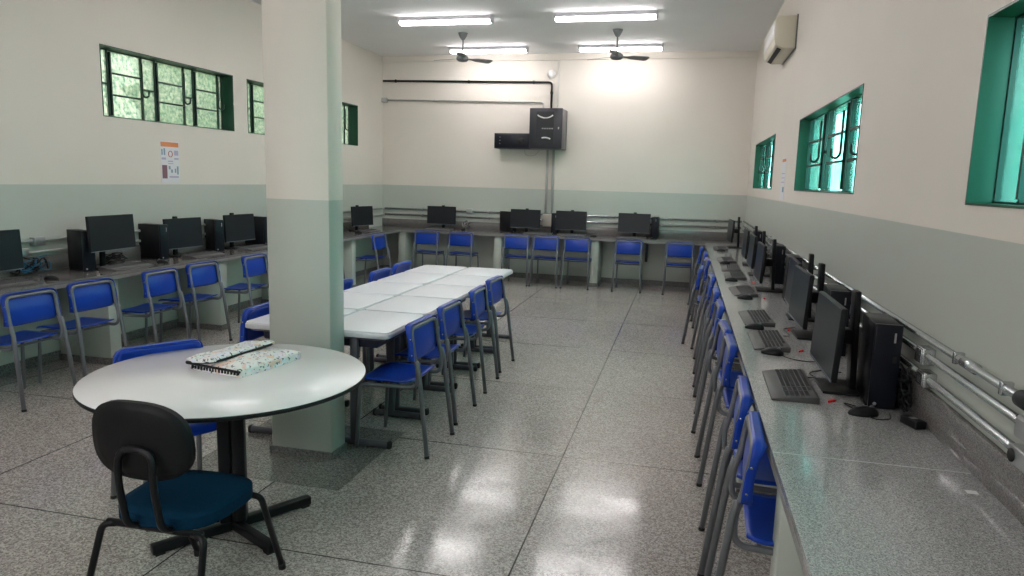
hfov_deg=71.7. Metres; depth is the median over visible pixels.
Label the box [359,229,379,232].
keyboard
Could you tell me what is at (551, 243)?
chair
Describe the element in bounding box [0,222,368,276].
backsplash
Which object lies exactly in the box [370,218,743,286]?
countertop
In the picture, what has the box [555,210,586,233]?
monitor
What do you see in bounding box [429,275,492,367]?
student desk
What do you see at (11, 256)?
monitor
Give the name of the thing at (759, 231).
computer tower
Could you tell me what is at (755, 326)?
mouse
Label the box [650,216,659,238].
computer tower
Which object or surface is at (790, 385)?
keyboard
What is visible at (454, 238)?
chair
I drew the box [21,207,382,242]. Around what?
conduit
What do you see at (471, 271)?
student desk
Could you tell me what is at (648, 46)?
ceiling lamp
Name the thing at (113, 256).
cable tangle
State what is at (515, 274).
baseboard
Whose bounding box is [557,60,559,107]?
conduit
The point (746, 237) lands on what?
monitor
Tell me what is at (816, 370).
cable
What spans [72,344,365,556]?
round table
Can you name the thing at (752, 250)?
monitor
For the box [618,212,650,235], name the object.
monitor
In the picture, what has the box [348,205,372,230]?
monitor
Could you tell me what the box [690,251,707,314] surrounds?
chair
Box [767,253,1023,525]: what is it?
backsplash
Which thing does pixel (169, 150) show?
poster
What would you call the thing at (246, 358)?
notebook
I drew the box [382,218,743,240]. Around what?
backsplash
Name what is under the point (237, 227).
monitor
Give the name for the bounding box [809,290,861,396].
monitor
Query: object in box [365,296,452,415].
student desk
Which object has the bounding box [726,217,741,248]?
monitor
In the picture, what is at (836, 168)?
window pane
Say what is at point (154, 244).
computer tower
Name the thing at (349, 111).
window
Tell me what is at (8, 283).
keyboard
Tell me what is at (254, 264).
chair
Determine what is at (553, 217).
computer tower
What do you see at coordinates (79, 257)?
computer tower
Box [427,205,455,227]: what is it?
monitor
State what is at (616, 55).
ceiling fan
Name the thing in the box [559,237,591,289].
chair
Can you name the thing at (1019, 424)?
junction box
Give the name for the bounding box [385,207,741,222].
conduit
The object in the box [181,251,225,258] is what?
keyboard
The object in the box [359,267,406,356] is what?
chair
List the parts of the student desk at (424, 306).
leg, leg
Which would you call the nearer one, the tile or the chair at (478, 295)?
the tile
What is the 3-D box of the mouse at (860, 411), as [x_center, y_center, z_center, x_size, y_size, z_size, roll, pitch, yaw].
[1.345,0.466,2.712,0.114,0.040,0.062,2,9,3]
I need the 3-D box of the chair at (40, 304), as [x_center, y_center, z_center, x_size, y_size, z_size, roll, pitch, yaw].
[-3.455,0.401,4.984,0.503,0.790,0.455,4,9,14]
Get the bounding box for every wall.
[0,0,382,364]
[383,58,756,282]
[745,0,1023,452]
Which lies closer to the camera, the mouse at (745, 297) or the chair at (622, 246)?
the mouse at (745, 297)
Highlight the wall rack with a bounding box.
[529,108,567,149]
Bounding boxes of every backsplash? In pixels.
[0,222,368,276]
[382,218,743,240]
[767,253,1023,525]
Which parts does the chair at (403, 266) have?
backrest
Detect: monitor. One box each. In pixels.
[0,229,24,271]
[85,214,135,269]
[162,216,202,256]
[223,213,254,248]
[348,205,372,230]
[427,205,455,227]
[510,208,540,232]
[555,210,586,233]
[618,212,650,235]
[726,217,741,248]
[741,226,757,265]
[746,231,769,276]
[753,239,782,292]
[784,253,815,321]
[788,263,825,340]
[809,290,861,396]
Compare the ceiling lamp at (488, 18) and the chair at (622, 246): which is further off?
the chair at (622, 246)
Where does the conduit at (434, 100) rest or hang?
attached to the wall at (662, 138)
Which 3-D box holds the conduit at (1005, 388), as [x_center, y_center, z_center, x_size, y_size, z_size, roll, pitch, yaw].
[2.471,-0.367,6.421,0.048,0.048,9.538,4,9,13]
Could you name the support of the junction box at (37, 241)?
attached to the wall at (63, 162)
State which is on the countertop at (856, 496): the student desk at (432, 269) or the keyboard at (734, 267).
the keyboard at (734, 267)
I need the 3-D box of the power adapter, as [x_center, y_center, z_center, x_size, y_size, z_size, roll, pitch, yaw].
[1.472,0.491,2.601,0.044,0.031,0.090,1,9,-6]
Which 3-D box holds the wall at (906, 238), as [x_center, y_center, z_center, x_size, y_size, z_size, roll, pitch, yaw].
[2.209,-0.844,4.653,0.200,3.651,13.428,4,9,13]
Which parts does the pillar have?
skirting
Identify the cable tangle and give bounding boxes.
[10,255,50,274]
[106,252,127,263]
[462,220,469,228]
[895,363,911,411]
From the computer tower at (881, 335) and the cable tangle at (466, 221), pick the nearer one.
the computer tower at (881, 335)
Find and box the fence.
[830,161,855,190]
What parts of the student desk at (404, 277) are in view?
leg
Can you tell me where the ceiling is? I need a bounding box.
[250,0,784,55]
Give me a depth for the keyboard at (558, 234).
11.25 m
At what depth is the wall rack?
11.12 m
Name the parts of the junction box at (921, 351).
lid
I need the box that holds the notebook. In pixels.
[185,340,300,376]
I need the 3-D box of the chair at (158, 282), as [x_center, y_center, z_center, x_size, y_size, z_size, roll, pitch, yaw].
[-3.157,0.225,6.196,0.503,0.790,0.455,3,9,12]
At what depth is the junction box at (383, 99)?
12.10 m
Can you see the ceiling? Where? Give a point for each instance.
(371, 25)
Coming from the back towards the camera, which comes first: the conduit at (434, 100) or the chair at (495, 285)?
the conduit at (434, 100)
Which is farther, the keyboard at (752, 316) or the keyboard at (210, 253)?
the keyboard at (210, 253)
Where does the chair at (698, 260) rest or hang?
on the floor
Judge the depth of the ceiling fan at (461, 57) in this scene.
9.95 m
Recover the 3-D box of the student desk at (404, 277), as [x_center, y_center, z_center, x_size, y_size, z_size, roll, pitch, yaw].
[-0.918,0.259,6.572,0.479,0.725,0.644,4,9,13]
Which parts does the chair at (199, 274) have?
seat, leg, backrest, leg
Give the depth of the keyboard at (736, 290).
5.69 m
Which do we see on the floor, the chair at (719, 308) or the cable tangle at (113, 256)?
the chair at (719, 308)
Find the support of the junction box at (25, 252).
attached to the conduit at (65, 248)
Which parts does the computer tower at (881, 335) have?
panel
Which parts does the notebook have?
trim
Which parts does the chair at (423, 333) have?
seat, leg, backrest, leg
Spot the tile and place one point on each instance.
(335, 473)
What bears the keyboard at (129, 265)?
on the countertop at (101, 344)
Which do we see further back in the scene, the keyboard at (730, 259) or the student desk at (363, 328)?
the keyboard at (730, 259)
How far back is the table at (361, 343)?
4.28 m
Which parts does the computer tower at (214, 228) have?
panel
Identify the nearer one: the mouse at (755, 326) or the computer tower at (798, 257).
the mouse at (755, 326)
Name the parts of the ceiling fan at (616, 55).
blade, motor, blade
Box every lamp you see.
[397,14,493,25]
[448,46,528,53]
[547,70,555,78]
[553,10,658,21]
[578,43,663,51]
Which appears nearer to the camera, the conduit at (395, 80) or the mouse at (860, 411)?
the mouse at (860, 411)
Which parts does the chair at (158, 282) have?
seat, leg, backrest, leg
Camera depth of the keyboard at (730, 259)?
8.07 m
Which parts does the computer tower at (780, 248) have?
panel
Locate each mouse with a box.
[44,274,58,279]
[156,259,168,262]
[725,277,737,281]
[737,294,752,299]
[745,323,763,329]
[761,347,783,355]
[848,405,878,417]
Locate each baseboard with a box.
[0,265,382,376]
[383,265,705,287]
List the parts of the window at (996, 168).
sash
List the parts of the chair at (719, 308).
leg, leg, backrest, frame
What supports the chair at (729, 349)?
on the floor
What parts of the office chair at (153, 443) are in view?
leg, backrest, rail, seat, leg, leg, leg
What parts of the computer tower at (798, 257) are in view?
panel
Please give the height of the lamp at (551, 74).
0.140 m
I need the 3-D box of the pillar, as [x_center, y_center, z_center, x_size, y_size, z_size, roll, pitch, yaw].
[-1.171,-0.834,3.986,0.408,3.651,0.185,4,9,13]
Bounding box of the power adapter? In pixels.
[900,414,926,429]
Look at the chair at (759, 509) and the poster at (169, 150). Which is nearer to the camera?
the chair at (759, 509)
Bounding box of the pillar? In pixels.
[261,0,346,458]
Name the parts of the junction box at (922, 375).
lid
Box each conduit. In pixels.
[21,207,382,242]
[29,214,382,254]
[383,79,552,107]
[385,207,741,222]
[385,213,740,228]
[387,99,543,107]
[544,150,548,213]
[550,150,554,213]
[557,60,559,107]
[742,230,1014,448]
[743,220,1023,410]
[743,225,1019,422]
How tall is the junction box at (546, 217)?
0.205 m
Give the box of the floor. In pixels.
[0,273,771,575]
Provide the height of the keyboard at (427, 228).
0.033 m
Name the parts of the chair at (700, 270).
leg, backrest, frame, seat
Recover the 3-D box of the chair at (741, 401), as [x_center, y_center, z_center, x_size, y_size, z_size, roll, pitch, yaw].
[1.091,0.815,3.075,0.503,0.790,0.455,4,9,15]
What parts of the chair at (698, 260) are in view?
leg, backrest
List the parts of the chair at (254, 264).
seat, leg, backrest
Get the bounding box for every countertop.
[0,222,400,364]
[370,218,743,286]
[705,243,1023,575]
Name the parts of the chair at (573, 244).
leg, backrest, seat, leg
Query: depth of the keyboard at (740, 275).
6.66 m
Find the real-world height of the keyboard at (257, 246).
0.033 m
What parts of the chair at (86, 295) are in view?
seat, leg, backrest, leg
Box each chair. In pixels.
[0,287,76,411]
[36,278,127,382]
[86,399,285,575]
[110,339,216,531]
[121,267,190,343]
[158,261,232,342]
[224,253,268,322]
[237,302,268,343]
[344,278,386,381]
[355,314,454,459]
[356,233,391,283]
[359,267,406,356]
[391,261,439,325]
[391,299,476,425]
[411,230,444,268]
[428,285,498,393]
[446,232,478,267]
[463,275,514,372]
[501,234,532,285]
[528,235,561,287]
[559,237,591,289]
[611,239,642,292]
[661,241,693,294]
[681,265,719,343]
[687,246,707,304]
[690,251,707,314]
[690,257,710,328]
[690,273,715,359]
[691,319,743,456]
[692,286,720,386]
[693,299,739,413]
[694,333,738,486]
[697,375,776,575]
[704,411,775,575]
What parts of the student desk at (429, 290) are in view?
leg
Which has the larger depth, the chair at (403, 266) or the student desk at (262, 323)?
the chair at (403, 266)
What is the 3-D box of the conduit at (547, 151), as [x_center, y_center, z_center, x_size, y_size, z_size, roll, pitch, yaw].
[0.570,-1.746,11.676,0.040,1.050,0.039,4,9,13]
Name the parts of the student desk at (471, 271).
leg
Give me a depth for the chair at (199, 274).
6.69 m
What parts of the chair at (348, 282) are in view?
backrest, frame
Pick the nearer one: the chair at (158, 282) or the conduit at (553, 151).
the chair at (158, 282)
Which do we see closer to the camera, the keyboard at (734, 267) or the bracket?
the keyboard at (734, 267)
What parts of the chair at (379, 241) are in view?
seat, leg, backrest, leg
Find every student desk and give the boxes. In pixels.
[245,309,356,433]
[344,281,422,381]
[344,292,393,406]
[344,310,422,448]
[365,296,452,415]
[376,272,446,357]
[401,284,477,388]
[405,265,466,341]
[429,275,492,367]
[452,267,512,348]
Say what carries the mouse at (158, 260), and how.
on the countertop at (101, 344)
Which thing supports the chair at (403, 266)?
on the floor
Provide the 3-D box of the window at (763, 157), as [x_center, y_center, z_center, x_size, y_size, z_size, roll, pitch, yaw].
[3.254,-1.551,8.917,0.207,0.610,2.280,4,9,13]
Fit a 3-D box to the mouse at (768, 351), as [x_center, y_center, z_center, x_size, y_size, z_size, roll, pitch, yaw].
[1.344,0.322,3.658,0.114,0.040,0.062,6,10,28]
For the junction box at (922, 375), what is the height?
0.055 m
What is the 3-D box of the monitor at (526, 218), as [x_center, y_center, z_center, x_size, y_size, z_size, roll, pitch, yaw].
[0.241,-1.103,11.613,0.500,0.400,0.224,4,9,15]
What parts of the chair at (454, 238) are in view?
leg, backrest, seat, leg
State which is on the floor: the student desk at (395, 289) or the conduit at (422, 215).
the student desk at (395, 289)
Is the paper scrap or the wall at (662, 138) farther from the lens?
the wall at (662, 138)
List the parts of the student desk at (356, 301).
leg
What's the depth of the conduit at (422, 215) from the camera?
11.56 m
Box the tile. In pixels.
[190,418,404,490]
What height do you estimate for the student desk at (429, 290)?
0.725 m
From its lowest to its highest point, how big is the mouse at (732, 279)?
0.040 m
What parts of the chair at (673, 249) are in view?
leg, seat, backrest, leg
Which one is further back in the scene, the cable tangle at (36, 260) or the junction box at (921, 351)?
the cable tangle at (36, 260)
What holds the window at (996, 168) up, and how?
in the wall at (906, 238)
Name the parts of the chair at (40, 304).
leg, seat, backrest, frame, leg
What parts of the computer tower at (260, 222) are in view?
panel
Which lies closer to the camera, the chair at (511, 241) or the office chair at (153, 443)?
the office chair at (153, 443)
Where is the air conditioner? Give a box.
[764,14,798,64]
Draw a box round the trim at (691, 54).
[382,50,757,61]
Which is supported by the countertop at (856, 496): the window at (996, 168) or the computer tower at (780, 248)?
the computer tower at (780, 248)
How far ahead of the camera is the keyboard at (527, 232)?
11.38 m
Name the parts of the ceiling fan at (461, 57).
blade, motor, blade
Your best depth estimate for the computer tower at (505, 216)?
11.68 m
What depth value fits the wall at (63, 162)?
6.71 m
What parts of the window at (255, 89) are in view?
sash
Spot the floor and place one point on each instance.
(579, 459)
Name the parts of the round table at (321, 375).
foot arm, foot arm, foot arm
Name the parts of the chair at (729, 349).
leg, leg, frame, seat, backrest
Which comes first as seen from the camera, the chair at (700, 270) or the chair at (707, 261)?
the chair at (700, 270)
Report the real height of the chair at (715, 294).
0.790 m
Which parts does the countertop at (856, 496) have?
support panel, skirting, skirting, support panel, support panel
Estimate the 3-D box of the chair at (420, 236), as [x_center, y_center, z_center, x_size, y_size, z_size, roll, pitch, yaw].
[-1.359,-0.552,11.606,0.455,0.790,0.503,4,9,13]
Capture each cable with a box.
[808,370,840,377]
[844,403,890,419]
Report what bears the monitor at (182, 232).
on the countertop at (101, 344)
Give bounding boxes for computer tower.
[66,229,95,271]
[138,223,168,259]
[204,219,224,250]
[245,216,267,244]
[500,211,515,231]
[551,213,559,233]
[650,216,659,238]
[753,230,761,242]
[769,244,785,283]
[782,254,802,300]
[823,284,851,355]
[856,312,903,409]
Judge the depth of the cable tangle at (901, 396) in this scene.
2.71 m
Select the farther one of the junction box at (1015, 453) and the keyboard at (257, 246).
the keyboard at (257, 246)
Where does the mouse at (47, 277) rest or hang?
on the countertop at (101, 344)
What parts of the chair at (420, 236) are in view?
leg, backrest, seat, leg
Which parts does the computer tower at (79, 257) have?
panel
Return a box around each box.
[22,248,28,257]
[29,236,45,245]
[381,97,387,102]
[466,209,472,213]
[494,133,533,149]
[542,214,551,226]
[914,345,935,365]
[915,368,936,388]
[1007,443,1023,472]
[1014,415,1023,441]
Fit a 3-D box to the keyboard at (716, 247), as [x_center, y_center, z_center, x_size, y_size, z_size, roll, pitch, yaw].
[2.831,-0.544,9.625,0.180,0.033,0.450,4,9,13]
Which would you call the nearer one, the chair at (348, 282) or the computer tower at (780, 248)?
the chair at (348, 282)
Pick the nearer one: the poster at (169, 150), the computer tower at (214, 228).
the poster at (169, 150)
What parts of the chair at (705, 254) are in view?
backrest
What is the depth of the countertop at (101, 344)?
6.16 m
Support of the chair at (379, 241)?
on the floor
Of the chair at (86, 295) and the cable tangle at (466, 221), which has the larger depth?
the cable tangle at (466, 221)
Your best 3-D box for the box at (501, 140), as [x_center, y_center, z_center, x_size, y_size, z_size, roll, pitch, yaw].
[0.041,-2.389,11.549,0.596,0.240,0.358,4,9,13]
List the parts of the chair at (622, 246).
leg, seat, backrest, leg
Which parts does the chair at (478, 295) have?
seat, backrest, leg, leg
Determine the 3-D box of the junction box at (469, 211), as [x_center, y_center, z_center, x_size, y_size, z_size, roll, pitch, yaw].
[-0.722,-1.307,12.052,0.100,0.080,0.055,4,9,13]
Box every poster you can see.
[160,140,179,182]
[779,156,786,199]
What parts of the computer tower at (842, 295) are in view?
panel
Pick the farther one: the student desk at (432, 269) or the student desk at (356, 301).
the student desk at (432, 269)
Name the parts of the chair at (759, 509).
leg, leg, frame, backrest, seat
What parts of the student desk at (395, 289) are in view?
leg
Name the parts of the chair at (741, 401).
leg, leg, backrest, frame, seat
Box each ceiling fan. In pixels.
[434,32,491,63]
[589,28,648,60]
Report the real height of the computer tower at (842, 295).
0.340 m
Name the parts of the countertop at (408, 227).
support panel, support panel, skirting, support panel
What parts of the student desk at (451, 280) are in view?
leg, leg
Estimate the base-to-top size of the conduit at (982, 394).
0.043 m
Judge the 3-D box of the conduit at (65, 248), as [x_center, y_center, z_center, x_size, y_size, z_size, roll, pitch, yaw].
[-3.394,-0.596,7.808,0.033,0.066,9.578,4,9,13]
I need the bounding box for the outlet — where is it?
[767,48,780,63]
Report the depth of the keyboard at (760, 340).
3.88 m
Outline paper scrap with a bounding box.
[965,490,978,494]
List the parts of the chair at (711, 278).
leg, leg, frame, backrest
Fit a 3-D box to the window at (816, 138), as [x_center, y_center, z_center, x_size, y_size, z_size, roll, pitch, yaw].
[2.306,-0.988,5.056,0.207,0.610,2.290,4,9,13]
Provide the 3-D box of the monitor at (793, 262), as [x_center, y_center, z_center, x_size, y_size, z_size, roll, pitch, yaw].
[1.938,-0.011,4.651,0.224,0.430,0.500,4,9,15]
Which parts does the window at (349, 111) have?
sash, glass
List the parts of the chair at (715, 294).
leg, leg, frame, backrest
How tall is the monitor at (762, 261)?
0.430 m
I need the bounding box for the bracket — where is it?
[644,243,647,261]
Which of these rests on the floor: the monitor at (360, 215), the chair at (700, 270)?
the chair at (700, 270)
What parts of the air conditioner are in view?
panel, plate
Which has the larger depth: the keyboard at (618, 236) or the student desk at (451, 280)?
the keyboard at (618, 236)
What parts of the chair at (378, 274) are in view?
backrest, frame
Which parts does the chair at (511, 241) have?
leg, backrest, seat, leg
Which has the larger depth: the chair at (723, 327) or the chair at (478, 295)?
the chair at (478, 295)
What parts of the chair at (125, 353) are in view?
leg, backrest, leg, seat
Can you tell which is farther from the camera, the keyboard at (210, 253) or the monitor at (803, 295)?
the keyboard at (210, 253)
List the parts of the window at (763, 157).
sash, sash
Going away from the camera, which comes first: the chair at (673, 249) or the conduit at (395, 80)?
the chair at (673, 249)
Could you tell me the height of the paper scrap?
0.001 m
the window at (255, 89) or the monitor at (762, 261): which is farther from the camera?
the window at (255, 89)
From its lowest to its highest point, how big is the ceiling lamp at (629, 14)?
0.085 m
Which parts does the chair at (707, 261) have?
leg, leg, frame, backrest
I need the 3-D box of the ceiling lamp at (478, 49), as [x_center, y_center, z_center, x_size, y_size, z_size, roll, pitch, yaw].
[-0.364,-3.681,10.972,1.250,0.085,0.167,4,9,13]
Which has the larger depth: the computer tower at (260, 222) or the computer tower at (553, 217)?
the computer tower at (553, 217)
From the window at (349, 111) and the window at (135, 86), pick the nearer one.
the window at (135, 86)
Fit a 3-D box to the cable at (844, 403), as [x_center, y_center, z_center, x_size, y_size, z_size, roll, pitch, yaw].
[1.397,0.474,2.752,0.110,0.012,0.201,0,9,-8]
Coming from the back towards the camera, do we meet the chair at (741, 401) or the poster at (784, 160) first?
the poster at (784, 160)
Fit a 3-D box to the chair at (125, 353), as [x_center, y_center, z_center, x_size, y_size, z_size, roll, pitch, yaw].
[-1.675,0.678,3.486,0.455,0.790,0.503,-7,12,-44]
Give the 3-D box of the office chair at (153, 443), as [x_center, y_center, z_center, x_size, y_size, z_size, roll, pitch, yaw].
[-1.213,0.775,2.652,0.501,0.875,0.638,3,9,12]
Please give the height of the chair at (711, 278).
0.790 m
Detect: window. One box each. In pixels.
[99,43,234,130]
[247,79,264,134]
[342,102,357,145]
[753,134,775,188]
[794,83,863,193]
[965,0,1023,208]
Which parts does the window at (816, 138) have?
sash, sash, sash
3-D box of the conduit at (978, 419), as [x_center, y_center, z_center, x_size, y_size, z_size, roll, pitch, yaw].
[2.477,-0.233,6.481,0.033,0.040,9.458,4,9,13]
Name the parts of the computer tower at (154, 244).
panel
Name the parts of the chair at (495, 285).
seat, frame, backrest, leg, leg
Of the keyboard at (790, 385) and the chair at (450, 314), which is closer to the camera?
the keyboard at (790, 385)
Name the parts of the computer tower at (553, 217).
panel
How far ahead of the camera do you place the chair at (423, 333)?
4.29 m
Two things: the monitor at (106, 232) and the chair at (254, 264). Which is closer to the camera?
the monitor at (106, 232)
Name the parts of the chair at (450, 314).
seat, backrest, leg, leg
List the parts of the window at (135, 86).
sash, sash, sash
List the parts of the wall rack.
door glass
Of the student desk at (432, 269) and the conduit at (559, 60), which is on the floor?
the student desk at (432, 269)
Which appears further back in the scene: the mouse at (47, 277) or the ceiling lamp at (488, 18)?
the ceiling lamp at (488, 18)
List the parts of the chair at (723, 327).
leg, frame, backrest, seat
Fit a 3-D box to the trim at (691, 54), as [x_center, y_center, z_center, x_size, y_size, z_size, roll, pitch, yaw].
[0.745,-3.702,11.355,6.074,0.100,0.030,4,9,13]
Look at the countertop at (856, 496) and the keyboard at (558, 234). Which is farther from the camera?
the keyboard at (558, 234)
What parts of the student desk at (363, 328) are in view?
leg, arm, leg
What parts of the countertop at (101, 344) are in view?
skirting, support panel, support panel, skirting, support panel, support panel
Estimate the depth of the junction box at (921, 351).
2.60 m
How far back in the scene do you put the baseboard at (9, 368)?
6.93 m
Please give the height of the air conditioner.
0.310 m
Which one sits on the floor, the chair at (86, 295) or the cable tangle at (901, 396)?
the chair at (86, 295)
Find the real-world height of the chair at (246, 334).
0.790 m
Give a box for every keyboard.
[0,278,38,288]
[98,261,153,270]
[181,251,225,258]
[237,244,267,250]
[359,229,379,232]
[424,227,452,230]
[523,231,551,234]
[556,233,585,236]
[616,235,645,239]
[713,246,727,250]
[716,257,735,262]
[721,264,740,271]
[724,271,746,280]
[729,285,757,296]
[738,310,775,326]
[747,330,790,352]
[762,369,819,404]
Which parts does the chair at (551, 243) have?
leg, backrest, seat, leg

